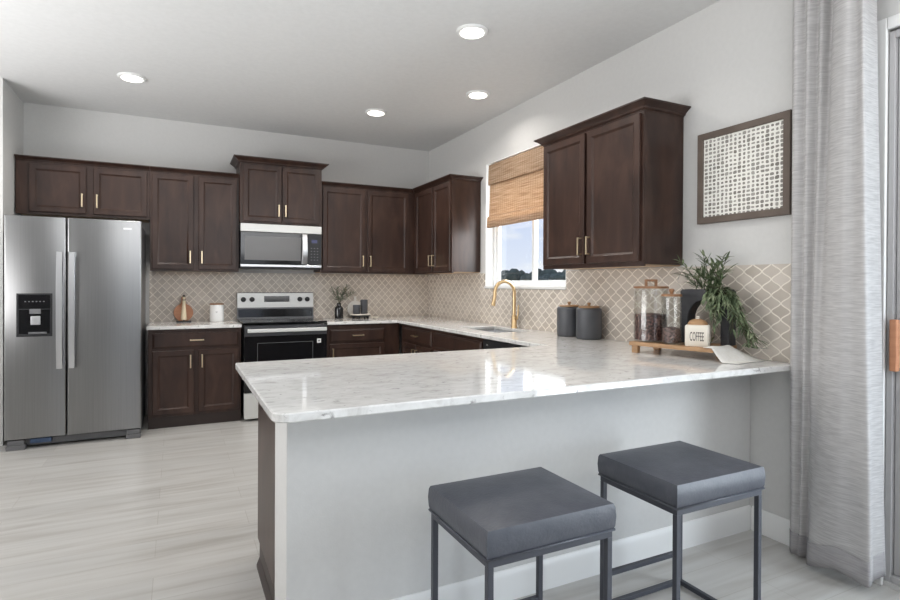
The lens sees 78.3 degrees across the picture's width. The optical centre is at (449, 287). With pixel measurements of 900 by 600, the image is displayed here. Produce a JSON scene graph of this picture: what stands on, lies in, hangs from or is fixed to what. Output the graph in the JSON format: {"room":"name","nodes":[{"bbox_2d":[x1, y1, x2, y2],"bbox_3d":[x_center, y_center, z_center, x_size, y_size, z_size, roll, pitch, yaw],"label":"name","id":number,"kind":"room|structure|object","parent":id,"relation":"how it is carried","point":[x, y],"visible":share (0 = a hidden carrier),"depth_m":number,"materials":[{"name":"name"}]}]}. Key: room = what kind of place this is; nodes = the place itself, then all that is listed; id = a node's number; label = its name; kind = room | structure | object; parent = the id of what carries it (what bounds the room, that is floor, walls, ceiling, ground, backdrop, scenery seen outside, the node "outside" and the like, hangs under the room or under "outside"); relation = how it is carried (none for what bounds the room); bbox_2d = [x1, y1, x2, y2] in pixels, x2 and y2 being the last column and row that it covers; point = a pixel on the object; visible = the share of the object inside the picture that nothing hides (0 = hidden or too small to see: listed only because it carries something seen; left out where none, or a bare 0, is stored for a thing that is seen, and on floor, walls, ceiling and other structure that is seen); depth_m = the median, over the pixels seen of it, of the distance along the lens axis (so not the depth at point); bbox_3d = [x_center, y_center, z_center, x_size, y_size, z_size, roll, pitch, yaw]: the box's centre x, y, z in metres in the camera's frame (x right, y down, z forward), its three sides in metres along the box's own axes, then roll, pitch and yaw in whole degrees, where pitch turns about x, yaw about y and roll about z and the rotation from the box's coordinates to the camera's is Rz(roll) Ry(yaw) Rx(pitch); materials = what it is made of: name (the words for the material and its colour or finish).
{"room":"kitchen","nodes":[
{"label":"kitchen","id":0,"kind":"room"},
{"bbox_2d":[0,77,23,445],"bbox_3d":[-3.736,-0.203,4.643,0.115,2.912,0.660,0,0,-26],"label":"wall","id":1,"kind":"structure","parent":0,"point":[11,105],"depth_m":4.44,"materials":[{"name":"paint"}]},
{"bbox_2d":[23,102,428,415],"bbox_3d":[-2.064,-0.202,5.924,4.250,2.912,0.150,0,0,-26],"label":"wall","id":2,"kind":"structure","parent":0,"point":[49,131],"depth_m":5.56,"materials":[{"name":"paint"}]},
{"bbox_2d":[14,154,149,222],"bbox_3d":[-3.288,-0.873,5.017,0.999,0.490,0.376,0,0,-26],"label":"upper cabinet","id":3,"kind":"object","parent":2,"relation":"attached to","point":[45,186],"visible":0.99,"depth_m":4.87,"materials":[{"name":"brown wood"}]},
{"bbox_2d":[150,166,238,271],"bbox_3d":[-2.493,-0.636,5.413,0.772,0.961,0.376,0,0,-26],"label":"upper cabinet","id":4,"kind":"object","parent":2,"relation":"attached to","point":[194,214],"visible":1,"depth_m":5.27,"materials":[{"name":"brown wood"}]},
{"bbox_2d":[230,154,328,226],"bbox_3d":[-1.768,-0.959,5.730,0.924,0.648,0.446,0,0,-26],"label":"upper cabinet","id":5,"kind":"object","parent":2,"relation":"attached to","point":[274,191],"visible":0.98,"depth_m":5.56,"materials":[{"name":"brown wood"}]},
{"bbox_2d":[239,223,321,269],"bbox_3d":[-1.771,-0.410,5.729,0.788,0.440,0.452,0,0,-26],"label":"microwave","id":6,"kind":"object","parent":5,"relation":"attached to","point":[261,246],"visible":0.97,"depth_m":5.55,"materials":[{"name":"silver metal"}]},
{"bbox_2d":[149,272,427,321],"bbox_3d":[-1.604,0.094,6.065,2.979,0.494,0.010,0,0,-26],"label":"backsplash","id":7,"kind":"structure","parent":2,"relation":"attached to","point":[386,295],"depth_m":5.99,"materials":[{"name":"tile"}]},
{"bbox_2d":[313,181,439,274],"bbox_3d":[-0.801,-0.633,6.251,1.393,0.961,0.376,0,0,-26],"label":"upper cabinet","id":8,"kind":"object","parent":2,"relation":"attached to","point":[367,229],"visible":0.87,"depth_m":6.04,"materials":[{"name":"brown wood"}]},
{"bbox_2d":[0,0,719,150],"bbox_3d":[-1.371,-1.684,0.591,7.750,0.120,10.300,0,0,-26],"label":"ceiling","id":9,"kind":"structure","parent":0,"point":[307,68],"depth_m":3.91,"materials":[{"name":"paint"}]},
{"bbox_2d":[117,72,146,82],"bbox_3d":[-2.494,-1.642,4.335,0.202,0.017,0.202,0,0,-26],"label":"recessed light","id":10,"kind":"object","parent":9,"relation":"in","point":[126,76],"visible":1,"depth_m":4.31,"materials":[{"name":"white paint"}]},
{"bbox_2d":[121,76,142,82],"bbox_3d":[-2.494,-1.634,4.335,0.147,0.001,0.147,0,0,-26],"label":"diffuser","id":11,"kind":"object","parent":10,"relation":"attached to","point":[133,79],"depth_m":4.34,"materials":[{"name":"white plastic"}]},
{"bbox_2d":[365,109,386,116],"bbox_3d":[-0.695,-1.638,5.189,0.202,0.017,0.202,0,0,-26],"label":"recessed light","id":12,"kind":"object","parent":9,"relation":"in","point":[371,112],"visible":1,"depth_m":5.15,"materials":[{"name":"white paint"}]},
{"bbox_2d":[368,111,383,115],"bbox_3d":[-0.695,-1.630,5.189,0.147,0.001,0.147,0,0,-26],"label":"diffuser","id":13,"kind":"object","parent":12,"relation":"attached to","point":[371,113],"depth_m":5.18,"materials":[{"name":"white plastic"}]},
{"bbox_2d":[456,24,487,39],"bbox_3d":[0.140,-1.625,3.520,0.202,0.017,0.202,0,0,-26],"label":"recessed light","id":14,"kind":"object","parent":9,"relation":"in","point":[467,31],"visible":1,"depth_m":3.49,"materials":[{"name":"white paint"}]},
{"bbox_2d":[461,28,483,38],"bbox_3d":[0.140,-1.617,3.520,0.147,0.001,0.147,0,0,-26],"label":"diffuser","id":15,"kind":"object","parent":14,"relation":"attached to","point":[466,33],"depth_m":3.52,"materials":[{"name":"white plastic"}]},
{"bbox_2d":[466,90,489,98],"bbox_3d":[0.238,-1.631,4.684,0.202,0.017,0.202,0,0,-26],"label":"recessed light","id":16,"kind":"object","parent":9,"relation":"in","point":[474,94],"visible":1,"depth_m":4.65,"materials":[{"name":"white paint"}]},
{"bbox_2d":[469,93,486,98],"bbox_3d":[0.238,-1.623,4.684,0.147,0.001,0.147,0,0,-26],"label":"diffuser","id":17,"kind":"object","parent":16,"relation":"attached to","point":[471,95],"depth_m":4.67,"materials":[{"name":"white plastic"}]},
{"bbox_2d":[0,412,899,599],"bbox_3d":[-1.386,1.349,0.609,7.750,0.120,10.300,0,0,-26],"label":"floor","id":18,"kind":"structure","parent":0,"point":[171,513],"depth_m":2.83,"materials":[{"name":"wood"}]},
{"bbox_2d":[4,215,145,451],"bbox_3d":[-3.164,0.350,4.765,0.920,1.812,0.888,0,0,-26],"label":"refrigerator","id":19,"kind":"object","parent":18,"relation":"on","point":[75,288],"visible":1,"depth_m":4.41,"materials":[{"name":"grey metal"}]},
{"bbox_2d":[148,327,240,429],"bbox_3d":[-2.441,0.815,5.293,0.772,0.883,0.650,0,0,-26],"label":"base cabinet","id":20,"kind":"object","parent":18,"relation":"on","point":[193,378],"visible":0.92,"depth_m":5.03,"materials":[{"name":"brown wood"}]},
{"bbox_2d":[146,320,241,329],"bbox_3d":[-2.444,0.357,5.288,0.786,0.030,0.636,0,0,-26],"label":"countertop","id":21,"kind":"structure","parent":20,"relation":"on","point":[226,323],"depth_m":5.11,"materials":[{"name":"white stone"}]},
{"bbox_2d":[174,297,192,320],"bbox_3d":[-2.655,0.212,5.506,0.176,0.253,0.044,0,0,-26],"label":"cutting board","id":22,"kind":"object","parent":21,"relation":"on","point":[177,311],"visible":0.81,"depth_m":5.50,"materials":[{"name":"brown wood"}]},
{"bbox_2d":[176,295,190,321],"bbox_3d":[-2.616,0.204,5.431,0.135,0.270,0.060,0,0,-26],"label":"figurine","id":23,"kind":"object","parent":21,"relation":"on","point":[183,312],"visible":1,"depth_m":5.42,"materials":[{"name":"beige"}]},
{"bbox_2d":[209,303,223,321],"bbox_3d":[-2.338,0.250,5.541,0.136,0.181,0.136,0,0,-26],"label":"canister","id":24,"kind":"object","parent":21,"relation":"on","point":[216,309],"visible":1,"depth_m":5.49,"materials":[{"name":"white ceramic"}]},
{"bbox_2d":[258,402,274,599],"bbox_3d":[-0.405,0.840,2.572,0.870,0.883,0.596,0,0,-26],"label":"base cabinet","id":25,"kind":"object","parent":18,"relation":"on","point":[266,426],"visible":0.03,"depth_m":2.35,"materials":[{"name":"brown wood"}]},
{"bbox_2d":[257,557,272,599],"bbox_3d":[-0.775,1.259,2.321,0.013,0.045,0.472,0,0,-26],"label":"trim","id":26,"kind":"structure","parent":25,"relation":"attached to","point":[266,590],"depth_m":2.36,"materials":[{"name":"black"}]},
{"bbox_2d":[237,292,326,419],"bbox_3d":[-1.708,0.656,5.597,0.786,1.203,0.740,0,0,-26],"label":"range","id":27,"kind":"object","parent":18,"relation":"on","point":[283,331],"visible":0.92,"depth_m":5.41,"materials":[{"name":"stainless steel"},{"name":"black glass"},{"name":"black plastic"}]},
{"bbox_2d":[237,317,326,323],"bbox_3d":[-1.710,0.335,5.602,0.786,0.014,0.600,0,0,-26],"label":"cooktop","id":28,"kind":"object","parent":27,"relation":"in","point":[242,320],"depth_m":5.52,"materials":[{"name":"black"}]},
{"bbox_2d":[327,323,398,357],"bbox_3d":[-1.017,0.817,5.998,0.775,0.883,0.650,0,0,-26],"label":"base cabinet","id":29,"kind":"object","parent":18,"relation":"on","point":[347,340],"visible":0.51,"depth_m":5.73,"materials":[{"name":"brown wood"}]},
{"bbox_2d":[402,324,433,353],"bbox_3d":[-0.087,0.824,5.634,0.650,0.883,0.820,0,0,-26],"label":"base cabinet","id":30,"kind":"object","parent":18,"relation":"on","point":[415,339],"visible":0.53,"depth_m":5.47,"materials":[{"name":"brown wood"}]},
{"bbox_2d":[434,329,489,351],"bbox_3d":[0.305,0.830,4.844,0.650,0.883,0.940,0,0,-26],"label":"base cabinet","id":31,"kind":"object","parent":18,"relation":"on","point":[443,341],"visible":0.02,"depth_m":4.74,"materials":[{"name":"brown wood"}]},
{"bbox_2d":[235,316,790,422],"bbox_3d":[-0.388,0.373,4.170,2.497,0.030,4.466,0,0,-26],"label":"countertop","id":32,"kind":"structure","parent":31,"relation":"on","point":[299,390],"depth_m":2.41,"materials":[{"name":"white stone"}]},
{"bbox_2d":[335,303,342,318],"bbox_3d":[-1.222,0.256,6.082,0.094,0.172,0.094,0,0,-26],"label":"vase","id":33,"kind":"object","parent":32,"relation":"on","point":[338,309],"depth_m":6.05,"materials":[{"name":"black ceramic"}]},
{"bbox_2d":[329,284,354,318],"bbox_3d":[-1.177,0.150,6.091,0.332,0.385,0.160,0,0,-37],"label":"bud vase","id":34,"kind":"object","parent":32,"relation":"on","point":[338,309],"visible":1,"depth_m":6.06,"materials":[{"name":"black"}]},
{"bbox_2d":[347,296,359,314],"bbox_3d":[-1.077,0.218,6.286,0.188,0.238,0.042,0,0,-26],"label":"board","id":35,"kind":"object","parent":32,"relation":"on","point":[350,305],"visible":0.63,"depth_m":6.26,"materials":[{"name":"white stone"}]},
{"bbox_2d":[350,313,370,318],"bbox_3d":[-0.999,0.318,6.160,0.228,0.049,0.228,0,0,-26],"label":"tray","id":36,"kind":"object","parent":32,"relation":"on","point":[367,315],"visible":0.93,"depth_m":6.07,"materials":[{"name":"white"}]},
{"bbox_2d":[353,305,359,313],"bbox_3d":[-1.036,0.244,6.130,0.082,0.100,0.082,0,0,-26],"label":"cup","id":37,"kind":"object","parent":36,"relation":"on","point":[356,308],"visible":0.97,"depth_m":6.10,"materials":[{"name":"grey ceramic"}]},
{"bbox_2d":[360,300,367,313],"bbox_3d":[-0.962,0.215,6.183,0.082,0.158,0.082,0,0,-26],"label":"cup","id":38,"kind":"object","parent":36,"relation":"on","point":[363,303],"visible":1,"depth_m":6.15,"materials":[{"name":"grey ceramic"}]},
{"bbox_2d":[482,329,509,332],"bbox_3d":[0.386,0.491,4.761,0.374,0.203,0.624,0,0,-26],"label":"sink","id":39,"kind":"object","parent":32,"relation":"in","point":[490,330],"visible":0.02,"depth_m":5.08,"materials":[{"name":"silver metal"}]},
{"bbox_2d":[491,280,518,327],"bbox_3d":[0.484,0.145,4.828,0.260,0.427,0.096,0,0,-26],"label":"faucet","id":40,"kind":"object","parent":32,"relation":"on","point":[514,318],"visible":1,"depth_m":4.87,"materials":[{"name":"gold metal"}]},
{"bbox_2d":[557,301,578,336],"bbox_3d":[0.893,0.234,4.145,0.180,0.259,0.180,0,0,-26],"label":"canister","id":41,"kind":"object","parent":32,"relation":"on","point":[566,314],"visible":0.85,"depth_m":4.07,"materials":[{"name":"grey ceramic"}]},
{"bbox_2d":[576,302,601,339],"bbox_3d":[0.990,0.236,3.942,0.180,0.259,0.180,0,0,-26],"label":"canister","id":42,"kind":"object","parent":32,"relation":"on","point":[588,318],"visible":1,"depth_m":3.87,"materials":[{"name":"grey metal"}]},
{"bbox_2d":[629,340,736,357],"bbox_3d":[1.283,0.340,3.066,0.285,0.064,0.475,0,0,-40],"label":"serving riser","id":43,"kind":"object","parent":32,"relation":"on","point":[657,345],"visible":0.59,"depth_m":3.01,"materials":[{"name":"brown wood"}]},
{"bbox_2d":[633,279,668,340],"bbox_3d":[1.153,0.130,3.172,0.193,0.353,0.193,0,0,5],"label":"glass jar","id":44,"kind":"object","parent":43,"relation":"on","point":[648,326],"visible":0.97,"depth_m":3.10,"materials":[{"name":"clear glass"}]},
{"bbox_2d":[661,289,681,342],"bbox_3d":[1.211,0.157,3.023,0.108,0.301,0.108,0,0,5],"label":"glass jar","id":45,"kind":"object","parent":43,"relation":"on","point":[670,334],"visible":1,"depth_m":2.98,"materials":[{"name":"clear glass"}]},
{"bbox_2d":[685,316,710,346],"bbox_3d":[1.311,0.230,2.924,0.118,0.157,0.096,0,0,30],"label":"coffee canister","id":46,"kind":"object","parent":43,"relation":"on","point":[697,331],"visible":1,"depth_m":2.89,"materials":[{"name":"beige ceramic"}]},
{"bbox_2d":[671,249,768,348],"bbox_3d":[1.421,0.050,2.955,0.191,0.517,0.551,0,0,-40],"label":"planter","id":47,"kind":"object","parent":43,"relation":"on","point":[728,307],"visible":1,"depth_m":2.94,"materials":[{"name":"black ceramic"}]},
{"bbox_2d":[703,345,766,363],"bbox_3d":[1.457,0.337,2.811,0.292,0.070,0.169,0,0,-26],"label":"napkin","id":48,"kind":"object","parent":32,"relation":"on","point":[729,354],"visible":1,"depth_m":2.80,"materials":[{"name":"white fabric"}]},
{"bbox_2d":[483,339,526,348],"bbox_3d":[0.648,0.840,4.153,0.592,0.875,0.592,0,0,-26],"label":"dishwasher","id":49,"kind":"object","parent":18,"relation":"on","point":[487,344],"visible":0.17,"depth_m":4.12,"materials":[{"name":"black metal"}]},
{"bbox_2d":[428,467,615,599],"bbox_3d":[0.219,0.972,1.786,0.462,0.635,0.394,0,0,-26],"label":"bar stool","id":50,"kind":"object","parent":18,"relation":"on","point":[515,516],"visible":1,"depth_m":1.68,"materials":[{"name":"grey leather"}]},
{"bbox_2d":[597,441,765,599],"bbox_3d":[0.884,0.973,2.141,0.462,0.635,0.394,0,0,-26],"label":"bar stool","id":51,"kind":"object","parent":18,"relation":"on","point":[679,478],"visible":0.94,"depth_m":2.05,"materials":[{"name":"grey leather"}]},
{"bbox_2d":[275,375,749,599],"bbox_3d":[0.470,0.845,2.531,2.417,0.884,0.245,0,0,-26],"label":"wall","id":52,"kind":"structure","parent":0,"point":[353,516],"depth_m":2.12,"materials":[{"name":"paint"}]},
{"bbox_2d":[391,505,750,599],"bbox_3d":[0.526,1.224,2.417,2.417,0.126,0.014,0,0,-26],"label":"baseboard","id":53,"kind":"structure","parent":52,"relation":"attached to","point":[519,581],"depth_m":2.45,"materials":[{"name":"white paint"}]},
{"bbox_2d":[429,0,899,591],"bbox_3d":[2.060,-0.161,2.220,0.150,2.912,10.150,0,0,-26],"label":"wall","id":54,"kind":"structure","parent":0,"point":[730,61],"depth_m":3.17,"materials":[{"name":"paint"}]},
{"bbox_2d":[413,174,482,273],"bbox_3d":[-0.060,-0.628,5.904,0.376,0.961,1.005,0,0,-26],"label":"upper cabinet","id":55,"kind":"object","parent":54,"relation":"attached to","point":[448,207],"visible":1,"depth_m":5.56,"materials":[{"name":"brown wood"}]},
{"bbox_2d":[484,144,566,289],"bbox_3d":[0.699,-0.602,4.949,0.166,1.229,1.283,0,0,-26],"label":"window","id":56,"kind":"structure","parent":54,"relation":"in","point":[493,235],"depth_m":5.46,"materials":[{"name":"white paint"}]},
{"bbox_2d":[487,146,543,227],"bbox_3d":[0.657,-0.882,4.893,0.079,0.614,1.180,0,0,-26],"label":"roman shade","id":57,"kind":"object","parent":56,"relation":"attached to","point":[515,183],"visible":0.74,"depth_m":4.96,"materials":[{"name":"brown wood"}]},
{"bbox_2d":[428,264,790,362],"bbox_3d":[0.723,0.112,4.736,0.010,0.496,4.456,0,0,-26],"label":"backsplash","id":58,"kind":"structure","parent":54,"relation":"attached to","point":[764,292],"depth_m":3.79,"materials":[{"name":"tile"}]},
{"bbox_2d":[534,97,690,269],"bbox_3d":[1.029,-0.607,3.705,0.378,0.957,1.084,0,0,-26],"label":"upper cabinet","id":59,"kind":"object","parent":54,"relation":"attached to","point":[613,180],"visible":0.97,"depth_m":3.38,"materials":[{"name":"brown wood"}]},
{"bbox_2d":[697,109,791,224],"bbox_3d":[1.577,-0.626,2.990,0.030,0.519,0.545,0,0,-26],"label":"framed picture","id":60,"kind":"object","parent":54,"relation":"attached to","point":[744,170],"visible":0.97,"depth_m":2.96,"materials":[{"name":"white paper"}]},
{"bbox_2d":[751,506,789,545],"bbox_3d":[1.732,1.228,2.691,0.014,0.126,0.564,0,0,-26],"label":"baseboard","id":61,"kind":"structure","parent":54,"relation":"attached to","point":[775,527],"depth_m":2.83,"materials":[{"name":"white paint"}]},
{"bbox_2d":[789,0,885,586],"bbox_3d":[1.715,-0.080,2.502,0.127,2.736,0.418,0,0,-26],"label":"curtain","id":62,"kind":"object","parent":54,"relation":"hanging from","point":[837,519],"visible":1,"depth_m":2.42,"materials":[{"name":"grey fabric"}]},
{"bbox_2d":[873,13,899,585],"bbox_3d":[2.479,0.075,1.310,0.126,2.457,2.563,0,0,-26],"label":"door","id":63,"kind":"structure","parent":54,"relation":"in","point":[892,460],"depth_m":2.39,"materials":[{"name":"white paint"}]},
{"label":"outside","id":64,"kind":"structure","parent":0,"visible":0},
{"bbox_3d":[71.646,1.329,87.020,199.840,0.100,320.000,0,0,-26],"label":"ground","id":65,"kind":"structure","parent":64,"visible":0},
{"bbox_2d":[501,268,565,279],"bbox_3d":[34.102,-1.291,79.188,14.479,5.590,223.633,0,0,-26],"label":"treeline","id":66,"kind":"object","parent":65,"relation":"on","point":[512,274],"visible":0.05,"depth_m":110.42,"materials":[{"name":"green plant"}]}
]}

